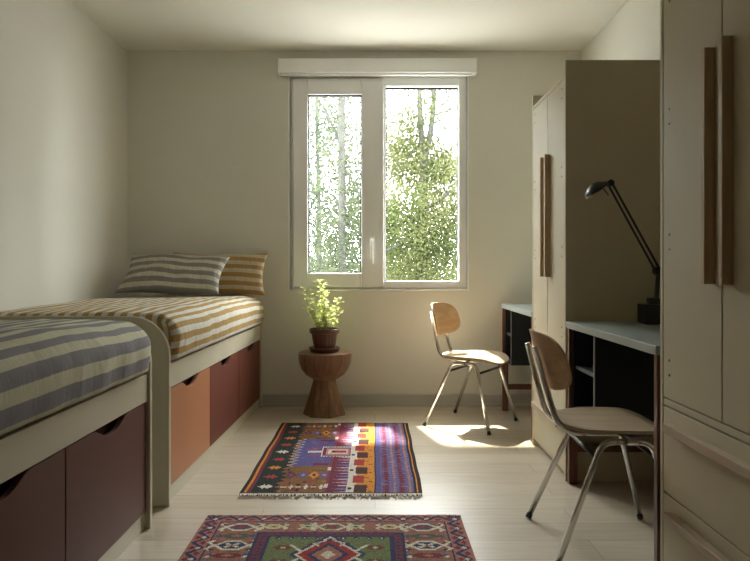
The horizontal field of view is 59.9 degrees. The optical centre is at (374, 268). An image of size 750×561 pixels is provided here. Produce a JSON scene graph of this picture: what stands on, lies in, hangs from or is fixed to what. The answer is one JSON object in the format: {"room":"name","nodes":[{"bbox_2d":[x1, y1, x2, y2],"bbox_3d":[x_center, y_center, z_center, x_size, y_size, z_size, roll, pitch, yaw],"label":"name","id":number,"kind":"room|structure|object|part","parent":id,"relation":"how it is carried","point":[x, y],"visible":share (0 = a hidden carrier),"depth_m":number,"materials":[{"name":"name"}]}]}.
{"room":"dormitory room","nodes":[
{"label":"dormitory room","id":0,"kind":"room"},
{"bbox_2d":[0,0,126,310],"bbox_3d":[-1.907,-0.295,0.575,0.200,2.591,8.350,0,0,0],"label":"wall","id":1,"kind":"structure","parent":0,"point":[63,78],"depth_m":3.74,"materials":[{"name":"white paint"}]},
{"bbox_2d":[70,0,628,50],"bbox_3d":[-0.151,-1.666,0.675,3.711,0.150,8.550,0,0,0],"label":"ceiling","id":2,"kind":"structure","parent":0,"point":[136,25],"depth_m":4.24,"materials":[{"name":"white paint"}]},
{"bbox_2d":[127,51,580,392],"bbox_3d":[-0.151,-0.295,4.850,3.711,2.591,0.200,0,0,0],"label":"wall","id":3,"kind":"structure","parent":0,"point":[207,131],"depth_m":4.75,"materials":[{"name":"beige paint"}]},
{"bbox_2d":[278,57,476,75],"bbox_3d":[0.018,-1.458,4.709,1.429,0.121,0.082,0,0,0],"label":"roller blind","id":4,"kind":"object","parent":3,"relation":"attached to","point":[286,66],"visible":1,"depth_m":4.67,"materials":[{"name":"white fabric"}]},
{"bbox_3d":[0.018,-1.405,4.702,1.385,0.015,0.025,0,0,0],"label":"rail","id":5,"kind":"part","parent":4,"relation":"part of","materials":[{"name":"white plastic"}]},
{"bbox_2d":[290,78,466,288],"bbox_3d":[0.026,-0.627,4.777,1.292,1.546,0.177,0,0,0],"label":"window","id":6,"kind":"structure","parent":3,"relation":"in","point":[372,92],"depth_m":4.74,"materials":[{"name":"white plastic"}]},
{"bbox_3d":[-0.267,-0.627,4.788,0.661,1.522,0.093,0,0,0],"label":"sash","id":7,"kind":"part","parent":6,"relation":"part of","materials":[{"name":"white plastic"}]},
{"bbox_3d":[-0.022,-0.132,4.710,0.019,0.184,0.044,0,0,0],"label":"lever","id":8,"kind":"part","parent":6,"relation":"part of","materials":[{"name":"white plastic"}]},
{"bbox_2d":[288,77,468,290],"bbox_3d":[0.026,-0.621,4.768,1.316,1.558,0.055,0,0,0],"label":"trim","id":9,"kind":"structure","parent":3,"relation":"attached to","point":[289,289],"depth_m":4.75,"materials":[{"name":"white plastic"}]},
{"bbox_2d":[262,393,530,406],"bbox_3d":[-0.151,0.954,4.740,3.311,0.093,0.020,0,0,0],"label":"baseboard","id":10,"kind":"structure","parent":3,"relation":"attached to","point":[268,399],"depth_m":4.74,"materials":[{"name":"beige wood"}]},
{"bbox_2d":[116,407,653,560],"bbox_3d":[-0.151,1.050,0.675,3.711,0.100,8.550,0,0,0],"label":"floor","id":11,"kind":"structure","parent":0,"point":[492,481],"depth_m":2.82,"materials":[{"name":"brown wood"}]},
{"bbox_2d":[0,320,151,560],"bbox_3d":[-1.328,0.600,1.541,0.910,0.800,1.985,0,0,0],"label":"bed","id":12,"kind":"object","parent":11,"relation":"on","point":[76,479],"visible":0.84,"depth_m":1.96,"materials":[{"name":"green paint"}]},
{"bbox_3d":[-0.897,0.722,1.538,0.020,0.417,0.641,0,0,0],"label":"drawer","id":13,"kind":"part","parent":12,"relation":"part of","materials":[{"name":"paint"}]},
{"bbox_3d":[-0.894,0.456,1.538,0.022,0.105,1.937,0,0,0],"label":"rail","id":14,"kind":"part","parent":12,"relation":"part of","materials":[{"name":"green paint"}]},
{"bbox_2d":[0,319,150,435],"bbox_3d":[-1.312,0.287,1.541,0.928,0.227,1.931,0,0,0],"label":"mattress","id":15,"kind":"object","parent":12,"relation":"on","point":[48,366],"visible":1,"depth_m":1.84,"materials":[{"name":"multicoloured fabric"}]},
{"bbox_3d":[-0.892,0.722,2.183,0.020,0.417,0.641,0,0,0],"label":"drawer","id":16,"kind":"part","parent":12,"relation":"part of","materials":[{"name":"paint"}]},
{"bbox_2d":[0,296,261,506],"bbox_3d":[-1.296,0.600,3.738,0.910,0.800,1.985,0,0,1],"label":"bed","id":17,"kind":"object","parent":11,"relation":"on","point":[202,397],"visible":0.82,"depth_m":3.10,"materials":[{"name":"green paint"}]},
{"bbox_3d":[-1.320,0.600,2.758,0.910,0.800,0.024,0,0,1],"label":"footboard","id":18,"kind":"part","parent":17,"relation":"part of","materials":[{"name":"green paint"}]},
{"bbox_2d":[0,295,263,360],"bbox_3d":[-1.279,0.286,3.738,0.929,0.228,1.931,0,0,1],"label":"mattress","id":19,"kind":"object","parent":17,"relation":"on","point":[189,324],"visible":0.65,"depth_m":3.20,"materials":[{"name":"multicoloured fabric"}]},
{"bbox_2d":[115,254,229,294],"bbox_3d":[-1.350,0.032,4.370,0.692,0.272,0.260,0,0,3],"label":"pillow","id":20,"kind":"object","parent":19,"relation":"on","point":[151,273],"visible":1,"depth_m":4.29,"materials":[{"name":"fabric"}]},
{"bbox_2d":[168,253,267,294],"bbox_3d":[-1.105,0.033,4.602,0.684,0.303,0.174,0,0,0],"label":"pillow","id":21,"kind":"object","parent":19,"relation":"on","point":[242,273],"visible":0.52,"depth_m":4.55,"materials":[{"name":"fabric"}]},
{"bbox_3d":[-0.880,0.722,3.082,0.020,0.417,0.641,0,0,1],"label":"drawer","id":22,"kind":"part","parent":17,"relation":"part of","materials":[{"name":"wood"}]},
{"bbox_3d":[-1.272,0.600,4.718,0.910,0.800,0.024,0,0,1],"label":"headboard","id":23,"kind":"part","parent":17,"relation":"part of","materials":[{"name":"white paint"}]},
{"bbox_3d":[-0.862,0.456,3.728,0.022,0.105,1.937,0,0,1],"label":"rail","id":24,"kind":"part","parent":17,"relation":"part of","materials":[{"name":"green paint"}]},
{"bbox_3d":[-0.865,0.722,3.728,0.020,0.417,0.641,0,0,1],"label":"drawer","id":25,"kind":"part","parent":17,"relation":"part of","materials":[{"name":"red paint"}]},
{"bbox_3d":[-0.849,0.722,4.373,0.020,0.417,0.641,0,0,1],"label":"drawer","id":26,"kind":"part","parent":17,"relation":"part of","materials":[{"name":"red paint"}]},
{"bbox_2d":[298,349,351,417],"bbox_3d":[-0.345,0.786,4.500,0.368,0.428,0.368,0,0,0],"label":"side table","id":27,"kind":"object","parent":11,"relation":"on","point":[324,399],"visible":0.92,"depth_m":4.39,"materials":[{"name":"brown wood"}]},
{"bbox_2d":[298,279,343,352],"bbox_3d":[-0.380,0.320,4.507,0.309,0.502,0.316,0,0,-23],"label":"potted plant","id":28,"kind":"object","parent":27,"relation":"on","point":[324,337],"visible":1,"depth_m":4.45,"materials":[{"name":"green plant"}]},
{"bbox_3d":[-0.348,0.482,4.490,0.208,0.146,0.208,0,0,0],"label":"pot","id":29,"kind":"part","parent":28,"relation":"part of","materials":[{"name":"ceramic"}]},
{"bbox_2d":[298,349,351,380],"bbox_3d":[-0.345,0.668,4.500,0.368,0.193,0.368,0,0,0],"label":"stool top","id":30,"kind":"object","parent":27,"relation":"on","point":[317,366],"depth_m":4.36,"materials":[{"name":"brown wood"}]},
{"bbox_2d":[178,514,475,560],"bbox_3d":[-0.166,0.995,1.824,1.031,0.009,1.642,0,0,0],"label":"rug","id":31,"kind":"object","parent":11,"relation":"on","point":[362,537],"visible":1,"depth_m":2.40,"materials":[{"name":"fabric"}]},
{"bbox_2d":[238,422,422,499],"bbox_3d":[-0.193,0.995,3.526,0.823,0.009,1.430,0,0,0],"label":"rug","id":32,"kind":"object","parent":11,"relation":"on","point":[315,459],"visible":1,"depth_m":3.34,"materials":[{"name":"fabric"}]},
{"bbox_2d":[422,302,517,434],"bbox_3d":[0.605,0.612,4.220,0.504,0.776,0.469,0,0,33],"label":"chair","id":33,"kind":"object","parent":11,"relation":"on","point":[445,319],"visible":1,"depth_m":4.26,"materials":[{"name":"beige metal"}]},
{"bbox_3d":[0.434,0.789,4.109,0.272,0.419,0.037,0,0,20],"label":"leg","id":34,"kind":"part","parent":33,"relation":"part of","materials":[{"name":"silver metal"}]},
{"bbox_3d":[0.445,0.328,4.324,0.106,0.208,0.347,0,0,33],"label":"backrest","id":35,"kind":"part","parent":33,"relation":"part of","materials":[{"name":"brown wood"}]},
{"bbox_3d":[0.615,0.432,4.314,0.422,0.314,0.040,0,0,29],"label":"post","id":36,"kind":"part","parent":33,"relation":"part of","materials":[{"name":"silver metal"}]},
{"bbox_3d":[0.529,0.432,4.180,0.420,0.314,0.050,0,0,33],"label":"post","id":37,"kind":"part","parent":33,"relation":"part of","materials":[{"name":"silver metal"}]},
{"bbox_3d":[0.637,0.789,4.421,0.037,0.419,0.272,0,0,-44],"label":"leg","id":38,"kind":"part","parent":33,"relation":"part of","materials":[{"name":"silver metal"}]},
{"bbox_3d":[0.645,0.571,4.194,0.400,0.051,0.384,0,0,33],"label":"seat","id":39,"kind":"part","parent":33,"relation":"part of","materials":[{"name":"brown wood"}]},
{"bbox_3d":[0.631,0.788,3.983,0.042,0.418,0.213,0,0,-40],"label":"leg","id":40,"kind":"part","parent":33,"relation":"part of","materials":[{"name":"silver metal"}]},
{"bbox_3d":[0.832,0.788,4.292,0.213,0.418,0.042,0,0,16],"label":"leg","id":41,"kind":"part","parent":33,"relation":"part of","materials":[{"name":"silver metal"}]},
{"bbox_2d":[501,304,531,442],"bbox_3d":[1.196,0.623,4.173,0.603,0.755,0.895,0,0,0],"label":"desk","id":42,"kind":"object","parent":11,"relation":"on","point":[516,318],"visible":0.27,"depth_m":4.37,"materials":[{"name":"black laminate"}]},
{"bbox_3d":[0.921,0.637,4.604,0.040,0.725,0.026,0,0,0],"label":"leg","id":43,"kind":"part","parent":42,"relation":"part of","materials":[{"name":"red wood"}]},
{"bbox_3d":[0.921,0.637,3.741,0.040,0.725,0.026,0,0,0],"label":"leg","id":44,"kind":"part","parent":42,"relation":"part of","materials":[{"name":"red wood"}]},
{"bbox_2d":[525,329,653,560],"bbox_3d":[0.814,0.612,2.385,0.504,0.776,0.469,0,0,2],"label":"chair","id":45,"kind":"object","parent":11,"relation":"on","point":[552,363],"visible":0.94,"depth_m":2.31,"materials":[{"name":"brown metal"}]},
{"bbox_3d":[0.774,0.432,2.471,0.422,0.314,0.040,0,0,-3],"label":"post","id":46,"kind":"part","parent":45,"relation":"part of","materials":[{"name":"silver metal"}]},
{"bbox_3d":[0.736,0.789,2.574,0.272,0.419,0.037,0,0,14],"label":"leg","id":47,"kind":"part","parent":45,"relation":"part of","materials":[{"name":"silver metal"}]},
{"bbox_3d":[0.623,0.328,2.390,0.106,0.208,0.347,0,0,2],"label":"backrest","id":48,"kind":"part","parent":45,"relation":"part of","materials":[{"name":"brown wood"}]},
{"bbox_3d":[0.726,0.789,2.201,0.272,0.419,0.037,0,0,-11],"label":"leg","id":49,"kind":"part","parent":45,"relation":"part of","materials":[{"name":"silver metal"}]},
{"bbox_3d":[0.769,0.432,2.302,0.422,0.314,0.040,0,0,6],"label":"post","id":50,"kind":"part","parent":45,"relation":"part of","materials":[{"name":"silver metal"}]},
{"bbox_3d":[0.862,0.571,2.384,0.400,0.051,0.384,0,0,2],"label":"seat","id":51,"kind":"part","parent":45,"relation":"part of","materials":[{"name":"brown wood"}]},
{"bbox_3d":[0.970,0.788,2.566,0.213,0.418,0.042,0,0,-16],"label":"leg","id":52,"kind":"part","parent":45,"relation":"part of","materials":[{"name":"silver metal"}]},
{"bbox_3d":[0.960,0.788,2.197,0.213,0.418,0.042,0,0,19],"label":"leg","id":53,"kind":"part","parent":45,"relation":"part of","materials":[{"name":"silver metal"}]},
{"bbox_2d":[531,60,659,480],"bbox_3d":[1.183,0.007,3.389,0.629,1.985,0.647,0,0,0],"label":"wardrobe","id":54,"kind":"object","parent":11,"relation":"on","point":[600,121],"visible":0.66,"depth_m":3.06,"materials":[{"name":"green paint"}]},
{"bbox_3d":[1.198,0.007,3.703,0.601,1.985,0.018,0,0,0],"label":"panel","id":55,"kind":"part","parent":54,"relation":"part of","materials":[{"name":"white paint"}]},
{"bbox_3d":[0.907,-0.252,3.541,0.019,1.300,0.300,0,0,0],"label":"door","id":56,"kind":"part","parent":54,"relation":"part of","materials":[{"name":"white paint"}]},
{"bbox_3d":[0.883,-0.274,3.433,0.029,0.628,0.020,0,0,0],"label":"handle","id":57,"kind":"part","parent":54,"relation":"part of","materials":[{"name":"brown wood"}]},
{"bbox_3d":[0.884,0.750,3.389,0.027,0.026,0.491,0,0,0],"label":"handle","id":58,"kind":"part","parent":54,"relation":"part of","materials":[{"name":"white wood"}]},
{"bbox_3d":[0.883,-0.274,3.345,0.029,0.628,0.020,0,0,0],"label":"handle","id":59,"kind":"part","parent":54,"relation":"part of","materials":[{"name":"brown wood"}]},
{"bbox_3d":[1.198,-0.914,3.389,0.601,0.018,0.611,0,0,0],"label":"panel","id":60,"kind":"part","parent":54,"relation":"part of","materials":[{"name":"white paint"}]},
{"bbox_3d":[0.907,0.827,3.389,0.019,0.262,0.605,0,0,0],"label":"drawer","id":61,"kind":"part","parent":54,"relation":"part of","materials":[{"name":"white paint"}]},
{"bbox_3d":[0.907,0.559,3.389,0.019,0.264,0.605,0,0,0],"label":"drawer","id":62,"kind":"part","parent":54,"relation":"part of","materials":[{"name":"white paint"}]},
{"bbox_3d":[0.907,-0.252,3.236,0.019,1.300,0.300,0,0,0],"label":"door","id":63,"kind":"part","parent":54,"relation":"part of","materials":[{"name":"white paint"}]},
{"bbox_2d":[566,321,659,560],"bbox_3d":[1.196,0.623,2.562,0.603,0.755,0.975,0,0,0],"label":"desk","id":64,"kind":"object","parent":11,"relation":"on","point":[612,363],"visible":0.39,"depth_m":2.71,"materials":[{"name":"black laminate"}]},
{"bbox_3d":[0.921,0.637,3.034,0.040,0.725,0.026,0,0,0],"label":"leg","id":65,"kind":"part","parent":64,"relation":"part of","materials":[{"name":"red wood"}]},
{"bbox_2d":[577,365,592,372],"bbox_3d":[1.198,0.452,2.865,0.536,0.016,0.279,0,0,0],"label":"shelf","id":66,"kind":"object","parent":64,"relation":"attached to","point":[580,368],"depth_m":2.93,"materials":[{"name":"grey wood"}]},
{"bbox_2d":[585,179,659,323],"bbox_3d":[1.117,-0.075,2.906,0.376,0.640,0.109,0,0,-6],"label":"desk lamp","id":67,"kind":"object","parent":64,"relation":"on","point":[648,312],"visible":0.89,"depth_m":2.89,"materials":[{"name":"black plastic"}]},
{"bbox_3d":[0.985,-0.354,2.880,0.109,0.073,0.089,0,0,0],"label":"lamp shade","id":68,"kind":"part","parent":67,"relation":"part of","materials":[{"name":"black plastic"}]},
{"bbox_3d":[1.159,-0.183,2.907,0.268,0.424,0.041,0,0,-7],"label":"arm","id":69,"kind":"part","parent":67,"relation":"part of","materials":[{"name":"black plastic"}]},
{"bbox_3d":[0.921,0.637,2.091,0.040,0.725,0.026,0,0,0],"label":"leg","id":70,"kind":"part","parent":64,"relation":"part of","materials":[{"name":"red wood"}]},
{"bbox_2d":[660,0,749,560],"bbox_3d":[1.185,0.007,1.690,0.626,1.985,0.730,0,0,0],"label":"wardrobe","id":71,"kind":"object","parent":11,"relation":"on","point":[705,44],"visible":1,"depth_m":1.77,"materials":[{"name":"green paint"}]},
{"bbox_3d":[1.199,0.007,2.046,0.598,1.985,0.018,0,0,0],"label":"panel","id":72,"kind":"part","parent":71,"relation":"part of","materials":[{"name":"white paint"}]},
{"bbox_3d":[0.910,-0.252,1.863,0.019,1.300,0.342,0,0,0],"label":"door","id":73,"kind":"part","parent":71,"relation":"part of","materials":[{"name":"beige paint"}]},
{"bbox_3d":[0.887,0.750,1.690,0.027,0.026,0.574,0,0,0],"label":"handle","id":74,"kind":"part","parent":71,"relation":"part of","materials":[{"name":"brown wood"}]},
{"bbox_3d":[1.194,0.412,1.690,0.584,0.020,0.694,0,0,0],"label":"rail","id":75,"kind":"part","parent":71,"relation":"part of","materials":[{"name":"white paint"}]},
{"bbox_3d":[0.887,0.482,1.690,0.027,0.026,0.574,0,0,0],"label":"handle","id":76,"kind":"part","parent":71,"relation":"part of","materials":[{"name":"brown wood"}]},
{"bbox_3d":[0.910,0.827,1.690,0.019,0.262,0.688,0,0,0],"label":"drawer","id":77,"kind":"part","parent":71,"relation":"part of","materials":[{"name":"beige paint"}]},
{"bbox_3d":[0.910,0.559,1.690,0.019,0.264,0.688,0,0,0],"label":"drawer","id":78,"kind":"part","parent":71,"relation":"part of","materials":[{"name":"beige paint"}]},
{"bbox_3d":[0.886,-0.274,1.734,0.029,0.628,0.020,0,0,0],"label":"handle","id":79,"kind":"part","parent":71,"relation":"part of","materials":[{"name":"brown wood"}]},
{"bbox_3d":[0.886,-0.274,1.646,0.029,0.628,0.020,0,0,0],"label":"handle","id":80,"kind":"part","parent":71,"relation":"part of","materials":[{"name":"brown wood"}]},
{"bbox_3d":[0.910,-0.252,1.517,0.019,1.300,0.342,0,0,0],"label":"door","id":81,"kind":"part","parent":71,"relation":"part of","materials":[{"name":"beige paint"}]},
{"bbox_2d":[581,0,659,59],"bbox_3d":[1.604,-0.295,0.575,0.200,2.591,8.350,0,0,0],"label":"wall","id":82,"kind":"structure","parent":0,"point":[633,33],"depth_m":3.83,"materials":[{"name":"white paint"}]},
{"label":"outside","id":83,"kind":"structure","parent":0,"visible":0},
{"bbox_3d":[0.000,4.250,47.600,120.000,0.100,84.800,0,0,0],"label":"ground","id":84,"kind":"structure","parent":83,"visible":0},
{"bbox_2d":[310,98,359,271],"bbox_3d":[-1.541,-0.650,15.454,2.497,9.701,2.294,0,0,-17],"label":"leafy tree","id":85,"kind":"object","parent":84,"relation":"on","point":[313,133],"visible":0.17,"depth_m":15.43,"materials":[{"name":"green plant"}]},
{"bbox_2d":[310,98,394,280],"bbox_3d":[-0.929,-2.630,10.339,2.764,13.660,1.874,0,0,-6],"label":"leafy tree","id":86,"kind":"object","parent":84,"relation":"on","point":[343,219],"visible":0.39,"depth_m":10.26,"materials":[{"name":"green plant"}]},
{"bbox_2d":[310,98,456,280],"bbox_3d":[0.475,-3.107,23.543,45.611,15.278,4.945,0,0,0],"label":"treeline","id":87,"kind":"object","parent":84,"relation":"on","point":[346,121],"visible":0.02,"depth_m":24.13,"materials":[{"name":"green plant"}]},
{"bbox_2d":[351,90,456,280],"bbox_3d":[0.903,-0.400,13.750,3.120,9.203,2.890,0,0,-16],"label":"leafy tree","id":88,"kind":"object","parent":84,"relation":"on","point":[442,172],"visible":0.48,"depth_m":13.56,"materials":[{"name":"green plant"}]}
]}

